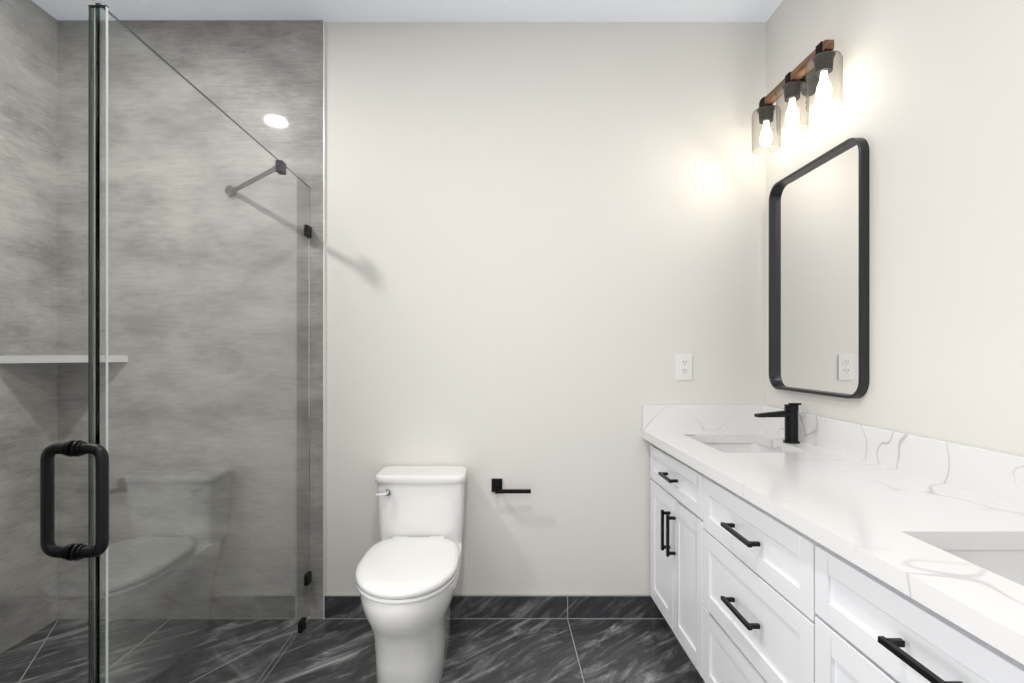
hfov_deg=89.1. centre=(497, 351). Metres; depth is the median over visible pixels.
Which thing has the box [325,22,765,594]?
wall
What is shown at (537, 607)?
baseboard
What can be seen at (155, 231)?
glass
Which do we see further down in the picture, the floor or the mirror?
the floor
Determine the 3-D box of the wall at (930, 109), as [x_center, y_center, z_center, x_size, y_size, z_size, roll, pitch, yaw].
[1.264,-0.145,0.378,0.100,2.700,3.956,0,0,0]
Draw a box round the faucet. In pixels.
[754,403,800,443]
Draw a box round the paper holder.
[492,479,530,493]
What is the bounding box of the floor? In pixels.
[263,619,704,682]
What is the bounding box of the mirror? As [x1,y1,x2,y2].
[769,138,869,398]
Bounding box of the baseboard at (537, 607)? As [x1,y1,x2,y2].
[325,595,664,618]
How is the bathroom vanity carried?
on the floor
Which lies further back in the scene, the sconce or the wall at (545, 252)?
the wall at (545, 252)
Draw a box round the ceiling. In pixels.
[95,0,782,21]
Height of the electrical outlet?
0.118 m
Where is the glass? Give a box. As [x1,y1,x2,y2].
[0,0,311,682]
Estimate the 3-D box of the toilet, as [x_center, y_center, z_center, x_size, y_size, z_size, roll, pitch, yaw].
[-0.326,0.859,1.998,0.380,0.693,0.703,0,0,0]
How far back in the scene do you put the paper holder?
2.29 m
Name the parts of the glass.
door, handle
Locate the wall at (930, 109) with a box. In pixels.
[766,0,1023,455]
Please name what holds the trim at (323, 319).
attached to the wall at (545, 252)
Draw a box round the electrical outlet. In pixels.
[676,354,691,379]
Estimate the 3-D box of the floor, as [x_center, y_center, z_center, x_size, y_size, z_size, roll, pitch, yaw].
[-0.388,1.255,0.378,3.403,0.100,4.156,0,0,0]
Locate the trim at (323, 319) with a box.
[323,20,324,618]
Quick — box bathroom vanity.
[642,405,1023,682]
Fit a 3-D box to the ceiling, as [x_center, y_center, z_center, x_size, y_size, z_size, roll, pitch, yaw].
[-0.388,-1.545,0.378,3.403,0.100,4.156,0,0,0]
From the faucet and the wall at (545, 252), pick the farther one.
the wall at (545, 252)
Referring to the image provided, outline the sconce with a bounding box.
[752,40,842,154]
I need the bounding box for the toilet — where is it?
[355,466,466,682]

